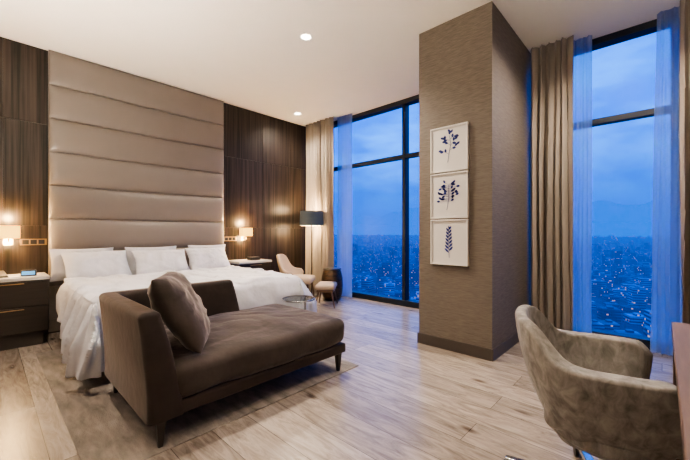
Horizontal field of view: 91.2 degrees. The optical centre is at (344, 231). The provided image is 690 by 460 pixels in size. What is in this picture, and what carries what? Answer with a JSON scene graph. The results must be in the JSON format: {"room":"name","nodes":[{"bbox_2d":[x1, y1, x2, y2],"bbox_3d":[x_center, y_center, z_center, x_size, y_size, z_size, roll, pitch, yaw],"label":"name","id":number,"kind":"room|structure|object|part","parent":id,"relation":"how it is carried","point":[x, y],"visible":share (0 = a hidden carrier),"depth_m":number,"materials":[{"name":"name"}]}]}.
{"room":"hotel room","nodes":[
{"label":"hotel room","id":0,"kind":"room"},
{"bbox_2d":[0,37,304,225],"bbox_3d":[-2.839,-0.455,4.487,0.100,3.210,6.660,0,0,43],"label":"wall","id":1,"kind":"structure","parent":0,"point":[0,37],"depth_m":3.81,"materials":[{"name":"brown wood"}]},
{"bbox_2d":[0,117,2,224],"bbox_3d":[-3.917,-0.640,3.249,0.020,1.138,0.877,0,0,43],"label":"trim","id":2,"kind":"structure","parent":1,"relation":"attached to","point":[1,118],"depth_m":3.56,"materials":[{"name":"brown wood"}]},
{"bbox_2d":[0,38,2,116],"bbox_3d":[-3.917,-1.625,3.249,0.020,0.828,0.877,0,0,43],"label":"trim","id":3,"kind":"structure","parent":1,"relation":"attached to","point":[1,39],"depth_m":3.56,"materials":[{"name":"brown wood"}]},
{"bbox_2d":[0,225,2,270],"bbox_3d":[-3.917,0.490,3.249,0.020,1.118,0.877,0,0,43],"label":"trim","id":4,"kind":"structure","parent":1,"relation":"attached to","point":[1,239],"depth_m":3.56,"materials":[{"name":"brown wood"}]},
{"bbox_2d":[0,226,19,244],"bbox_3d":[-3.525,0.037,3.540,0.155,0.205,0.170,0,0,43],"label":"wall sconce","id":5,"kind":"object","parent":1,"relation":"attached to","point":[7,233],"visible":1,"depth_m":3.51,"materials":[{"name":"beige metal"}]},
{"bbox_3d":[-3.508,0.000,3.524,0.110,0.130,0.170,0,0,43],"label":"lamp shade","id":6,"kind":"part","parent":5,"relation":"part of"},
{"bbox_2d":[3,117,47,225],"bbox_3d":[-3.493,-0.640,3.701,0.020,1.138,0.357,0,0,43],"label":"wall panel","id":7,"kind":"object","parent":1,"relation":"attached to","point":[25,144],"depth_m":3.69,"materials":[{"name":"brown wood"}]},
{"bbox_2d":[3,39,47,124],"bbox_3d":[-3.493,-1.625,3.701,0.020,0.828,0.357,0,0,43],"label":"wall panel","id":8,"kind":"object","parent":1,"relation":"attached to","point":[25,68],"depth_m":3.69,"materials":[{"name":"brown wood"}]},
{"bbox_2d":[3,225,47,274],"bbox_3d":[-3.493,0.490,3.701,0.020,1.118,0.357,0,0,43],"label":"wall panel","id":9,"kind":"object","parent":1,"relation":"attached to","point":[17,257],"depth_m":3.70,"materials":[{"name":"brown wood"}]},
{"bbox_2d":[20,239,46,244],"bbox_3d":[-3.440,0.111,3.735,0.012,0.060,0.212,0,0,43],"label":"switch plate","id":10,"kind":"object","parent":1,"relation":"attached to","point":[22,241],"visible":1,"depth_m":3.73,"materials":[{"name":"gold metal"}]},
{"bbox_2d":[43,330,59,333],"bbox_3d":[-2.842,1.100,4.387,0.030,0.100,6.310,0,0,43],"label":"baseboard","id":11,"kind":"structure","parent":1,"relation":"attached to","point":[44,331],"depth_m":3.81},
{"bbox_2d":[48,50,223,331],"bbox_3d":[-2.626,-0.464,4.568,0.097,3.188,2.084,0,0,43],"label":"headboard","id":12,"kind":"object","parent":1,"relation":"attached to","point":[134,160],"visible":0.8,"depth_m":4.33,"materials":[{"name":"leather"}]},
{"bbox_3d":[-2.607,0.800,4.551,0.046,0.379,2.080,0,0,43],"label":"panel","id":13,"kind":"part","parent":12,"relation":"part of","materials":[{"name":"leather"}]},
{"bbox_3d":[-2.607,0.420,4.551,0.046,0.379,2.080,0,0,43],"label":"panel","id":14,"kind":"part","parent":12,"relation":"part of","materials":[{"name":"fabric"}]},
{"bbox_3d":[-2.607,-1.863,4.551,0.046,0.385,2.080,0,0,43],"label":"panel","id":15,"kind":"part","parent":12,"relation":"part of","materials":[{"name":"leather"}]},
{"bbox_3d":[-2.607,-1.480,4.551,0.046,0.379,2.080,0,0,43],"label":"panel","id":16,"kind":"part","parent":12,"relation":"part of","materials":[{"name":"leather"}]},
{"bbox_3d":[-2.607,-1.100,4.551,0.046,0.379,2.080,0,0,43],"label":"panel","id":17,"kind":"part","parent":12,"relation":"part of","materials":[{"name":"leather"}]},
{"bbox_3d":[-2.607,-0.720,4.551,0.046,0.379,2.080,0,0,43],"label":"panel","id":18,"kind":"part","parent":12,"relation":"part of","materials":[{"name":"leather"}]},
{"bbox_3d":[-2.607,-0.340,4.551,0.046,0.379,2.080,0,0,43],"label":"panel","id":19,"kind":"part","parent":12,"relation":"part of","materials":[{"name":"leather"}]},
{"bbox_3d":[-2.607,0.040,4.551,0.046,0.379,2.080,0,0,43],"label":"panel","id":20,"kind":"part","parent":12,"relation":"part of","materials":[{"name":"leather"}]},
{"bbox_2d":[224,237,235,240],"bbox_3d":[-1.849,0.113,5.430,0.012,0.051,0.189,0,0,43],"label":"switch plate","id":21,"kind":"object","parent":1,"relation":"attached to","point":[225,238],"visible":0.87,"depth_m":5.42,"materials":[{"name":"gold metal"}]},
{"bbox_2d":[224,156,262,227],"bbox_3d":[-1.690,-0.640,5.623,0.020,1.138,0.727,0,0,43],"label":"wall panel","id":22,"kind":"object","parent":1,"relation":"attached to","point":[243,179],"depth_m":5.61,"materials":[{"name":"brown wood"}]},
{"bbox_2d":[224,104,262,161],"bbox_3d":[-1.690,-1.625,5.623,0.020,0.828,0.727,0,0,43],"label":"wall panel","id":23,"kind":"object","parent":1,"relation":"attached to","point":[243,129],"depth_m":5.61,"materials":[{"name":"brown wood"}]},
{"bbox_2d":[224,228,262,259],"bbox_3d":[-1.690,0.490,5.623,0.020,1.118,0.727,0,0,43],"label":"trim","id":24,"kind":"structure","parent":1,"relation":"attached to","point":[252,246],"depth_m":5.61,"materials":[{"name":"brown wood"}]},
{"bbox_2d":[240,228,252,239],"bbox_3d":[-1.637,0.037,5.553,0.155,0.205,0.170,0,0,43],"label":"wall sconce","id":25,"kind":"object","parent":1,"relation":"attached to","point":[244,232],"visible":1,"depth_m":5.50,"materials":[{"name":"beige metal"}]},
{"bbox_3d":[-1.620,0.000,5.537,0.110,0.130,0.170,0,0,43],"label":"lamp shade","id":26,"kind":"part","parent":25,"relation":"part of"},
{"bbox_2d":[262,115,290,166],"bbox_3d":[-1.232,-1.625,6.112,0.020,0.828,0.607,0,0,43],"label":"wall panel","id":27,"kind":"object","parent":1,"relation":"attached to","point":[276,133],"depth_m":6.09,"materials":[{"name":"brown wood"}]},
{"bbox_2d":[263,163,290,227],"bbox_3d":[-1.232,-0.640,6.112,0.020,1.138,0.607,0,0,43],"label":"wall panel","id":28,"kind":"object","parent":1,"relation":"attached to","point":[276,178],"depth_m":6.09,"materials":[{"name":"brown wood"}]},
{"bbox_2d":[263,228,290,272],"bbox_3d":[-1.232,0.490,6.112,0.020,1.118,0.607,0,0,43],"label":"trim","id":29,"kind":"structure","parent":1,"relation":"attached to","point":[276,241],"depth_m":6.08,"materials":[{"name":"brown wood"}]},
{"bbox_2d":[291,168,305,227],"bbox_3d":[-0.855,-0.640,6.513,0.020,1.138,0.487,0,0,43],"label":"trim","id":30,"kind":"structure","parent":1,"relation":"attached to","point":[298,176],"depth_m":6.45,"materials":[{"name":"brown wood"}]},
{"bbox_2d":[291,123,305,169],"bbox_3d":[-0.855,-1.625,6.513,0.020,0.828,0.487,0,0,43],"label":"wall panel","id":31,"kind":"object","parent":1,"relation":"attached to","point":[298,133],"depth_m":6.46,"materials":[{"name":"brown wood"}]},
{"bbox_2d":[291,228,305,273],"bbox_3d":[-0.855,0.490,6.513,0.020,1.118,0.487,0,0,43],"label":"trim","id":32,"kind":"structure","parent":1,"relation":"attached to","point":[297,234],"depth_m":6.46,"materials":[{"name":"brown wood"}]},
{"bbox_2d":[0,292,672,459],"bbox_3d":[-0.654,1.210,2.438,6.090,0.120,6.660,0,0,43],"label":"floor","id":33,"kind":"structure","parent":0,"point":[405,398],"depth_m":2.20,"materials":[{"name":"brown wood"}]},
{"bbox_2d":[0,272,49,350],"bbox_3d":[-3.400,0.800,3.419,0.462,0.700,0.585,0,0,43],"label":"nightstand","id":34,"kind":"object","parent":33,"relation":"on","point":[24,300],"visible":1,"depth_m":3.35,"materials":[{"name":"brown wood"}]},
{"bbox_2d":[0,270,7,277],"bbox_3d":[-3.460,0.407,3.328,0.180,0.085,0.179,0,0,35],"label":"telephone","id":35,"kind":"object","parent":34,"relation":"on","point":[3,274],"visible":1,"depth_m":3.35,"materials":[{"name":"beige plastic"}]},
{"bbox_3d":[-3.248,0.617,3.276,0.020,0.243,0.559,0,0,43],"label":"drawer","id":36,"kind":"part","parent":34,"relation":"part of","materials":[{"name":"brown wood"}]},
{"bbox_3d":[-3.248,0.873,3.276,0.020,0.245,0.559,0,0,43],"label":"drawer","id":37,"kind":"part","parent":34,"relation":"part of","materials":[{"name":"brown wood"}]},
{"bbox_2d":[21,270,36,275],"bbox_3d":[-3.244,0.420,3.468,0.120,0.060,0.052,0,0,-35],"label":"alarm clock","id":38,"kind":"object","parent":34,"relation":"on","point":[23,272],"visible":1,"depth_m":3.45,"materials":[{"name":"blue plastic"}]},
{"bbox_2d":[36,349,358,459],"bbox_3d":[-1.395,1.147,3.043,2.400,0.006,1.870,0,0,43],"label":"rug","id":39,"kind":"object","parent":33,"relation":"on","point":[100,423],"visible":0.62,"depth_m":2.15,"materials":[{"name":"carpet"}]},
{"bbox_2d":[99,279,345,447],"bbox_3d":[-0.856,0.785,2.590,1.027,0.718,1.525,0,0,43],"label":"chaise longue","id":40,"kind":"object","parent":39,"relation":"on","point":[161,379],"visible":0.9,"depth_m":2.12,"materials":[{"name":"brown fabric"}]},
{"bbox_3d":[-0.984,1.067,1.801,0.048,0.155,0.048,0,0,43],"label":"leg","id":41,"kind":"part","parent":40,"relation":"part of","materials":[{"name":"brown wood"}]},
{"bbox_3d":[-1.016,0.710,2.422,1.000,0.568,1.060,0,0,43],"label":"backrest","id":42,"kind":"part","parent":40,"relation":"part of","materials":[{"name":"brown fabric"}]},
{"bbox_2d":[147,271,209,353],"bbox_3d":[-1.046,0.491,2.175,0.439,0.559,0.586,0,0,-20],"label":"throw pillow","id":43,"kind":"object","parent":40,"relation":"on","point":[183,312],"visible":0.99,"depth_m":1.94,"materials":[{"name":"brown fabric"}]},
{"bbox_2d":[164,304,343,396],"bbox_3d":[-0.811,0.822,2.638,1.027,0.286,1.394,0,0,43],"label":"seat cushion","id":44,"kind":"object","parent":40,"relation":"on","point":[243,349],"depth_m":2.27,"materials":[{"name":"brown fabric"}]},
{"bbox_3d":[-0.846,0.957,2.597,0.972,0.075,1.470,0,0,43],"label":"frame","id":45,"kind":"part","parent":40,"relation":"part of","materials":[{"name":"brown fabric"}]},
{"bbox_3d":[-0.057,1.067,2.789,0.048,0.155,0.048,0,0,43],"label":"leg","id":46,"kind":"part","parent":40,"relation":"part of","materials":[{"name":"brown wood"}]},
{"bbox_2d":[228,259,271,270],"bbox_3d":[-1.541,0.800,5.401,0.462,0.700,0.580,0,0,43],"label":"nightstand","id":47,"kind":"object","parent":33,"relation":"on","point":[265,264],"visible":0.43,"depth_m":5.28,"materials":[{"name":"brown wood"}]},
{"bbox_2d":[247,256,259,259],"bbox_3d":[-1.468,0.425,5.436,0.140,0.050,0.160,0,0,43],"label":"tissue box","id":48,"kind":"object","parent":47,"relation":"on","point":[254,257],"visible":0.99,"depth_m":5.38,"materials":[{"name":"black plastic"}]},
{"bbox_3d":[-1.388,0.617,5.258,0.020,0.243,0.554,0,0,43],"label":"drawer","id":49,"kind":"part","parent":47,"relation":"part of","materials":[{"name":"brown wood"}]},
{"bbox_2d":[276,254,315,296],"bbox_3d":[-0.807,0.756,5.503,0.600,0.792,0.660,0,0,5],"label":"armchair","id":50,"kind":"object","parent":33,"relation":"on","point":[285,267],"visible":0.57,"depth_m":5.57,"materials":[{"name":"fabric"}]},
{"bbox_3d":[-0.924,0.595,5.514,0.365,0.470,0.660,0,0,5],"label":"backrest","id":51,"kind":"part","parent":50,"relation":"part of","materials":[{"name":"fabric"}]},
{"bbox_3d":[-0.757,0.770,5.499,0.500,0.140,0.460,0,0,5],"label":"seat","id":52,"kind":"part","parent":50,"relation":"part of","materials":[{"name":"fabric"}]},
{"bbox_2d":[282,295,314,310],"bbox_3d":[-0.474,0.919,3.529,0.344,0.462,0.372,0,0,43],"label":"side table","id":53,"kind":"object","parent":33,"relation":"on","point":[304,301],"visible":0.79,"depth_m":3.57,"materials":[{"name":"clear glass"}]},
{"bbox_2d":[300,211,323,297],"bbox_3d":[-0.596,0.390,6.044,0.430,1.520,0.430,0,0,43],"label":"floor lamp","id":54,"kind":"object","parent":33,"relation":"on","point":[307,218],"visible":0.81,"depth_m":5.87,"materials":[{"name":"black plastic"}]},
{"bbox_3d":[-0.596,-0.240,6.044,0.430,0.260,0.430,0,0,43],"label":"lamp shade","id":55,"kind":"part","parent":54,"relation":"part of","materials":[{"name":"fabric"}]},
{"bbox_2d":[315,281,337,307],"bbox_3d":[-0.289,0.969,5.290,0.318,0.367,0.400,0,0,5],"label":"footstool","id":56,"kind":"object","parent":33,"relation":"on","point":[322,286],"visible":1,"depth_m":5.12,"materials":[{"name":"beige leather"}]},
{"bbox_2d":[315,281,336,289],"bbox_3d":[-0.289,0.840,5.290,0.300,0.110,0.400,0,0,5],"label":"cushion","id":57,"kind":"object","parent":56,"relation":"on","point":[322,285],"depth_m":5.11,"materials":[{"name":"beige leather"}]},
{"bbox_2d":[321,267,342,300],"bbox_3d":[-0.219,0.884,5.759,0.370,0.532,0.370,0,0,43],"label":"table","id":58,"kind":"object","parent":33,"relation":"on","point":[334,274],"visible":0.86,"depth_m":5.62,"materials":[{"name":"wood"}]},
{"bbox_2d":[503,305,682,459],"bbox_3d":[1.063,0.752,1.408,0.763,0.795,0.759,0,0,29],"label":"desk chair","id":59,"kind":"object","parent":33,"relation":"on","point":[597,392],"visible":0.98,"depth_m":1.22,"materials":[{"name":"grey fabric"}]},
{"bbox_3d":[0.911,1.068,1.512,0.360,0.054,0.050,0,0,39],"label":"leg","id":60,"kind":"part","parent":59,"relation":"part of","materials":[{"name":"silver metal"}]},
{"bbox_3d":[1.139,1.068,1.572,0.050,0.054,0.360,0,0,21],"label":"leg","id":61,"kind":"part","parent":59,"relation":"part of","materials":[{"name":"silver metal"}]},
{"bbox_3d":[1.080,0.713,1.378,0.470,0.165,0.380,0,0,29],"label":"seat","id":62,"kind":"part","parent":59,"relation":"part of","materials":[{"name":"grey fabric"}]},
{"bbox_2d":[671,322,689,459],"bbox_3d":[1.220,0.775,0.803,0.620,0.750,1.360,0,0,43],"label":"desk","id":63,"kind":"object","parent":33,"relation":"on","point":[680,331],"visible":0.91,"depth_m":0.96,"materials":[{"name":"brown wood"}]},
{"bbox_3d":[1.669,0.795,1.286,0.605,0.710,0.040,0,0,43],"label":"panel","id":64,"kind":"part","parent":63,"relation":"part of","materials":[{"name":"brown wood"}]},
{"bbox_3d":[-1.885,0.850,3.866,1.880,0.600,1.900,0,0,43],"label":"bed","id":65,"kind":"object","parent":33,"relation":"on","visible":0},
{"bbox_2d":[49,247,113,281],"bbox_3d":[-3.016,0.364,3.898,0.164,0.370,0.600,0,0,41],"label":"pillow","id":66,"kind":"object","parent":65,"relation":"on","point":[58,272],"visible":0.41,"depth_m":3.71,"materials":[{"name":"fabric"}]},
{"bbox_2d":[60,250,131,277],"bbox_3d":[-2.800,0.379,3.836,0.370,0.409,0.630,0,0,39],"label":"pillow","id":67,"kind":"object","parent":65,"relation":"on","point":[102,263],"visible":0.77,"depth_m":3.76,"materials":[{"name":"fabric"}]},
{"bbox_2d":[125,246,175,274],"bbox_3d":[-2.523,0.366,4.424,0.167,0.367,0.620,0,0,43],"label":"pillow","id":68,"kind":"object","parent":65,"relation":"on","point":[130,259],"visible":0.3,"depth_m":4.24,"materials":[{"name":"fabric"}]},
{"bbox_2d":[131,249,189,274],"bbox_3d":[-2.338,0.383,4.320,0.630,0.402,0.374,0,0,-44],"label":"pillow","id":69,"kind":"object","parent":65,"relation":"on","point":[147,261],"visible":0.82,"depth_m":4.25,"materials":[{"name":"fabric"}]},
{"bbox_2d":[56,265,316,380],"bbox_3d":[-1.615,0.750,3.635,1.533,0.585,2.315,0,0,43],"label":"duvet","id":70,"kind":"object","parent":65,"relation":"on","point":[78,309],"visible":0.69,"depth_m":3.23,"materials":[{"name":"white fabric"}]},
{"bbox_2d":[188,244,224,269],"bbox_3d":[-2.015,0.364,4.962,0.162,0.370,0.560,0,0,45],"label":"pillow","id":71,"kind":"object","parent":65,"relation":"on","point":[221,245],"visible":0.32,"depth_m":4.91,"materials":[{"name":"fabric"}]},
{"bbox_2d":[185,247,230,269],"bbox_3d":[-1.923,0.377,4.785,0.361,0.407,0.590,0,0,40],"label":"pillow","id":72,"kind":"object","parent":65,"relation":"on","point":[209,258],"visible":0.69,"depth_m":4.71,"materials":[{"name":"fabric"}]},
{"bbox_2d":[0,0,679,126],"bbox_3d":[-0.654,-2.120,2.438,6.090,0.120,6.660,0,0,43],"label":"ceiling","id":73,"kind":"structure","parent":0,"point":[361,55],"depth_m":3.56,"materials":[{"name":"paint"}]},
{"bbox_2d":[299,33,312,40],"bbox_3d":[-0.411,-2.056,3.567,0.146,0.006,0.146,0,0,43],"label":"recessed light","id":74,"kind":"object","parent":73,"relation":"in","point":[303,36],"visible":1,"depth_m":3.56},
{"bbox_2d":[305,116,333,292],"bbox_3d":[-0.474,-0.460,6.253,0.759,3.190,0.144,0,0,43],"label":"curtain","id":75,"kind":"object","parent":73,"relation":"hanging from","point":[319,134],"visible":0.83,"depth_m":6.19,"materials":[{"name":"fabric"}]},
{"bbox_2d":[337,113,352,297],"bbox_3d":[-0.004,-0.460,5.955,0.371,3.190,0.046,0,0,43],"label":"sheer curtain","id":76,"kind":"object","parent":73,"relation":"hanging from","point":[344,123],"visible":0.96,"depth_m":5.96,"materials":[{"name":"fabric"}]},
{"bbox_2d":[531,35,573,330],"bbox_3d":[2.240,-0.460,3.675,0.419,3.190,0.142,0,0,43],"label":"curtain","id":77,"kind":"object","parent":73,"relation":"hanging from","point":[552,63],"visible":0.95,"depth_m":3.67,"materials":[{"name":"fabric"}]},
{"bbox_2d":[573,35,591,332],"bbox_3d":[2.512,-0.460,3.577,0.170,3.190,0.060,0,0,43],"label":"sheer curtain","id":78,"kind":"object","parent":73,"relation":"hanging from","point":[582,60],"visible":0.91,"depth_m":3.58,"materials":[{"name":"fabric"}]},
{"bbox_2d":[650,6,681,355],"bbox_3d":[2.985,-0.460,3.122,0.249,3.190,0.059,0,0,43],"label":"sheer curtain","id":79,"kind":"object","parent":73,"relation":"hanging from","point":[666,294],"visible":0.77,"depth_m":3.13,"materials":[{"name":"fabric"}]},
{"bbox_2d":[679,0,689,323],"bbox_3d":[3.083,-0.460,2.864,0.360,3.191,0.126,0,0,43],"label":"curtain","id":80,"kind":"object","parent":73,"relation":"hanging from","point":[684,43],"visible":0.88,"depth_m":2.97,"materials":[{"name":"fabric"}]},
{"bbox_2d":[419,1,530,348],"bbox_3d":[1.491,-0.455,3.746,0.740,3.210,1.316,0,0,43],"label":"column","id":81,"kind":"structure","parent":0,"point":[474,68],"depth_m":3.27,"materials":[{"name":"paper"}]},
{"bbox_2d":[430,121,468,173],"bbox_3d":[1.008,-0.805,3.274,0.384,0.442,0.032,0,0,43],"label":"picture frame","id":82,"kind":"object","parent":81,"relation":"attached to","point":[449,145],"visible":1,"depth_m":3.26,"materials":[{"name":"paper"}]},
{"bbox_2d":[430,170,468,218],"bbox_3d":[1.008,-0.353,3.274,0.384,0.442,0.032,0,0,43],"label":"picture frame","id":83,"kind":"object","parent":81,"relation":"attached to","point":[449,192],"visible":1,"depth_m":3.26,"materials":[{"name":"paper"}]},
{"bbox_2d":[430,219,468,266],"bbox_3d":[1.008,0.099,3.274,0.384,0.442,0.032,0,0,43],"label":"picture frame","id":84,"kind":"object","parent":81,"relation":"attached to","point":[449,238],"visible":1,"depth_m":3.26,"materials":[{"name":"paper"}]},
{"bbox_2d":[417,332,518,361],"bbox_3d":[1.486,1.097,3.740,0.768,0.105,1.330,0,0,43],"label":"baseboard","id":85,"kind":"structure","parent":81,"relation":"attached to","point":[488,354],"depth_m":3.23,"materials":[{"name":"wood"}]},
{"bbox_3d":[1.521,-0.455,4.757,5.890,3.210,0.200,0,0,43],"label":"wall","id":86,"kind":"structure","parent":0,"visible":0},
{"bbox_2d":[334,94,418,308],"bbox_3d":[0.650,-0.455,5.574,3.020,3.210,0.140,0,0,43],"label":"window","id":87,"kind":"structure","parent":86,"relation":"in","point":[404,104],"depth_m":5.28,"materials":[{"name":"metal"}]},
{"bbox_2d":[592,19,656,349],"bbox_3d":[2.830,-0.455,3.529,1.540,3.210,0.140,0,0,43],"label":"window","id":88,"kind":"structure","parent":86,"relation":"in","point":[649,27],"depth_m":3.46,"materials":[{"name":"metal"}]},
{"label":"outside","id":89,"kind":"structure","parent":0,"visible":0},
{"bbox_2d":[335,235,651,334],"bbox_3d":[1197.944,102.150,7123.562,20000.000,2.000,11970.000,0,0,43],"label":"ground","id":90,"kind":"structure","parent":89,"point":[595,297],"depth_m":530.02,"materials":[{"name":"blue"}]},
{"bbox_2d":[352,281,357,290],"bbox_3d":[8.735,87.990,515.425,15.680,26.320,16.572,0,0,27],"label":"building","id":91,"kind":"structure","parent":90,"relation":"on","point":[354,284],"depth_m":512.21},
{"bbox_2d":[352,274,360,280],"bbox_3d":[24.312,95.133,711.020,15.988,12.034,13.716,0,0,23],"label":"building","id":92,"kind":"structure","parent":90,"relation":"on","point":[357,277],"depth_m":704.56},
{"bbox_2d":[361,275,372,292],"bbox_3d":[31.142,80.706,471.254,13.038,40.887,12.977,0,0,26],"label":"building","id":93,"kind":"structure","parent":90,"relation":"on","point":[366,281],"depth_m":466.14,"materials":[{"name":"blue"}]},
{"bbox_2d":[363,271,371,276],"bbox_3d":[44.410,89.764,669.594,13.288,22.773,13.797,0,0,22],"label":"building","id":94,"kind":"structure","parent":90,"relation":"on","point":[367,272],"depth_m":665.28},
{"bbox_2d":[365,268,372,276],"bbox_3d":[51.257,89.538,725.066,15.094,23.223,12.133,0,0,23],"label":"building","id":95,"kind":"structure","parent":90,"relation":"on","point":[370,270],"depth_m":722.42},
{"bbox_2d":[373,283,375,293],"bbox_3d":[38.181,88.183,512.948,14.270,25.934,12.511,0,0,24],"label":"building","id":96,"kind":"structure","parent":90,"relation":"on","point":[374,284],"depth_m":509.59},
{"bbox_2d":[377,266,381,280],"bbox_3d":[76.280,85.530,698.622,16.990,31.240,14.136,0,0,14],"label":"building","id":97,"kind":"structure","parent":90,"relation":"on","point":[379,269],"depth_m":692.79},
{"bbox_2d":[379,276,389,286],"bbox_3d":[73.687,91.851,627.545,15.473,18.599,16.629,0,0,23],"label":"building","id":98,"kind":"structure","parent":90,"relation":"on","point":[382,280],"depth_m":621.32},
{"bbox_2d":[382,261,391,278],"bbox_3d":[83.675,79.785,674.053,17.319,42.730,16.441,0,0,18],"label":"building","id":99,"kind":"structure","parent":90,"relation":"on","point":[386,266],"depth_m":666.58,"materials":[{"name":"blue"}]},
{"bbox_2d":[384,292,394,296],"bbox_3d":[65.852,94.593,493.266,14.718,13.114,14.621,0,0,22],"label":"building","id":100,"kind":"structure","parent":90,"relation":"on","point":[389,293],"depth_m":489.59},
{"bbox_2d":[384,282,395,293],"bbox_3d":[73.520,91.803,556.883,17.480,18.693,17.640,0,0,14],"label":"building","id":101,"kind":"structure","parent":90,"relation":"on","point":[389,286],"depth_m":548.98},
{"bbox_2d":[394,276,401,284],"bbox_3d":[105.893,93.693,655.585,17.630,14.914,15.847,0,0,19],"label":"building","id":102,"kind":"structure","parent":90,"relation":"on","point":[398,280],"depth_m":648.91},
{"bbox_2d":[398,265,401,275],"bbox_3d":[128.577,88.284,774.381,14.734,25.732,13.740,0,0,16],"label":"building","id":103,"kind":"structure","parent":90,"relation":"on","point":[400,266],"depth_m":768.54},
{"bbox_2d":[395,290,409,298],"bbox_3d":[68.851,85.376,403.130,15.384,31.548,15.896,0,0,22],"label":"building","id":104,"kind":"structure","parent":90,"relation":"on","point":[398,294],"depth_m":397.94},
{"bbox_2d":[410,267,418,288],"bbox_3d":[125.646,82.433,610.583,14.986,37.434,14.406,0,0,18],"label":"building","id":105,"kind":"structure","parent":90,"relation":"on","point":[414,272],"depth_m":604.12,"materials":[{"name":"blue"}]},
{"bbox_2d":[334,221,651,236],"bbox_3d":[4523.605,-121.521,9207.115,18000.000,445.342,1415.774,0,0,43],"label":"hills","id":106,"kind":"structure","parent":90,"relation":"on","point":[602,229],"depth_m":7741.15,"materials":[{"name":"blue"}]},
{"bbox_2d":[334,234,651,307],"bbox_3d":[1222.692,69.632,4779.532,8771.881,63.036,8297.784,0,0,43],"label":"city sprawl","id":107,"kind":"structure","parent":90,"relation":"on","point":[620,263],"depth_m":1050.72,"materials":[{"name":"blue"}]},
{"bbox_2d":[334,200,652,225],"bbox_3d":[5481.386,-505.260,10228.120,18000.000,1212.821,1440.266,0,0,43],"label":"hills","id":108,"kind":"structure","parent":90,"relation":"on","point":[602,210],"depth_m":8883.94,"materials":[{"name":"blue"}]},
{"bbox_2d":[592,301,595,309],"bbox_3d":[321.092,94.897,445.422,12.632,12.507,13.642,0,0,23],"label":"building","id":109,"kind":"structure","parent":90,"relation":"on","point":[593,302],"depth_m":437.69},
{"bbox_2d":[592,319,604,329],"bbox_3d":[248.396,94.523,337.955,12.895,13.254,14.485,0,0,14],"label":"building","id":110,"kind":"structure","parent":90,"relation":"on","point":[595,324],"depth_m":331.11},
{"bbox_2d":[592,279,605,293],"bbox_3d":[418.020,89.465,559.416,16.466,23.370,17.900,0,0,18],"label":"building","id":111,"kind":"structure","parent":90,"relation":"on","point":[597,284],"depth_m":551.94,"materials":[{"name":"blue"}]},
{"bbox_2d":[599,288,612,296],"bbox_3d":[403.862,93.938,522.729,13.409,14.423,12.965,0,0,15],"label":"building","id":112,"kind":"structure","parent":90,"relation":"on","point":[606,291],"depth_m":517.99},
{"bbox_2d":[597,319,619,331],"bbox_3d":[270.512,95.679,347.844,15.124,10.942,14.494,0,0,20],"label":"building","id":113,"kind":"structure","parent":90,"relation":"on","point":[610,325],"depth_m":341.95,"materials":[{"name":"blue"}]},
{"bbox_2d":[603,276,613,287],"bbox_3d":[482.666,90.603,618.864,12.065,21.094,13.426,0,0,18],"label":"building","id":114,"kind":"structure","parent":90,"relation":"on","point":[609,280],"depth_m":613.33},
{"bbox_2d":[597,305,621,323],"bbox_3d":[297.219,92.171,380.457,17.742,17.957,14.010,0,0,15],"label":"building","id":115,"kind":"structure","parent":90,"relation":"on","point":[613,313],"depth_m":374.56,"materials":[{"name":"blue"}]},
{"bbox_2d":[602,294,619,302],"bbox_3d":[385.006,95.520,489.885,15.799,11.259,15.550,0,0,19],"label":"building","id":116,"kind":"structure","parent":90,"relation":"on","point":[611,297],"depth_m":484.12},
{"bbox_2d":[603,301,618,308],"bbox_3d":[347.659,95.928,440.903,13.933,10.443,14.401,0,0,23],"label":"building","id":117,"kind":"structure","parent":90,"relation":"on","point":[611,303],"depth_m":437.79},
{"bbox_2d":[611,288,625,296],"bbox_3d":[430.298,94.417,531.389,14.939,13.466,14.958,0,0,25],"label":"building","id":118,"kind":"structure","parent":90,"relation":"on","point":[619,292],"depth_m":525.51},
{"bbox_2d":[614,329,642,335],"bbox_3d":[261.974,95.705,312.684,17.382,10.890,13.118,0,0,20],"label":"building","id":119,"kind":"structure","parent":90,"relation":"on","point":[626,331],"depth_m":310.75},
{"bbox_2d":[621,283,635,292],"bbox_3d":[455.411,91.276,541.469,17.835,19.747,17.238,0,0,24],"label":"building","id":120,"kind":"structure","parent":90,"relation":"on","point":[624,286],"depth_m":537.05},
{"bbox_2d":[619,304,640,314],"bbox_3d":[346.214,94.693,410.991,14.810,12.915,16.336,0,0,14],"label":"building","id":121,"kind":"structure","parent":90,"relation":"on","point":[629,308],"depth_m":406.18,"materials":[{"name":"blue"}]},
{"bbox_2d":[625,280,638,284],"bbox_3d":[473.545,90.506,557.859,13.788,21.288,14.358,0,0,25],"label":"building","id":122,"kind":"structure","parent":90,"relation":"on","point":[630,281],"depth_m":554.17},
{"bbox_2d":[623,312,643,324],"bbox_3d":[321.738,95.381,374.109,16.747,11.539,16.719,0,0,16],"label":"building","id":123,"kind":"structure","parent":90,"relation":"on","point":[635,318],"depth_m":368.66,"materials":[{"name":"blue"}]},
{"bbox_2d":[628,285,645,310],"bbox_3d":[381.806,85.508,442.390,13.189,31.284,15.445,0,0,20],"label":"building","id":124,"kind":"structure","parent":90,"relation":"on","point":[636,294],"depth_m":435.87,"materials":[{"name":"blue"}]},
{"bbox_2d":[636,277,650,290],"bbox_3d":[519.655,89.721,586.782,17.163,22.858,14.064,0,0,20],"label":"building","id":125,"kind":"structure","parent":90,"relation":"on","point":[645,282],"depth_m":581.12,"materials":[{"name":"blue"}]},
{"bbox_2d":[643,326,650,336],"bbox_3d":[207.960,81.537,221.679,14.286,39.227,16.170,0,0,24],"label":"building","id":126,"kind":"structure","parent":90,"relation":"on","point":[646,329],"depth_m":227.51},
{"bbox_2d":[644,309,650,326],"bbox_3d":[254.430,81.681,273.656,14.683,38.937,13.851,0,0,21],"label":"building","id":127,"kind":"structure","parent":90,"relation":"on","point":[647,313],"depth_m":276.86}
]}

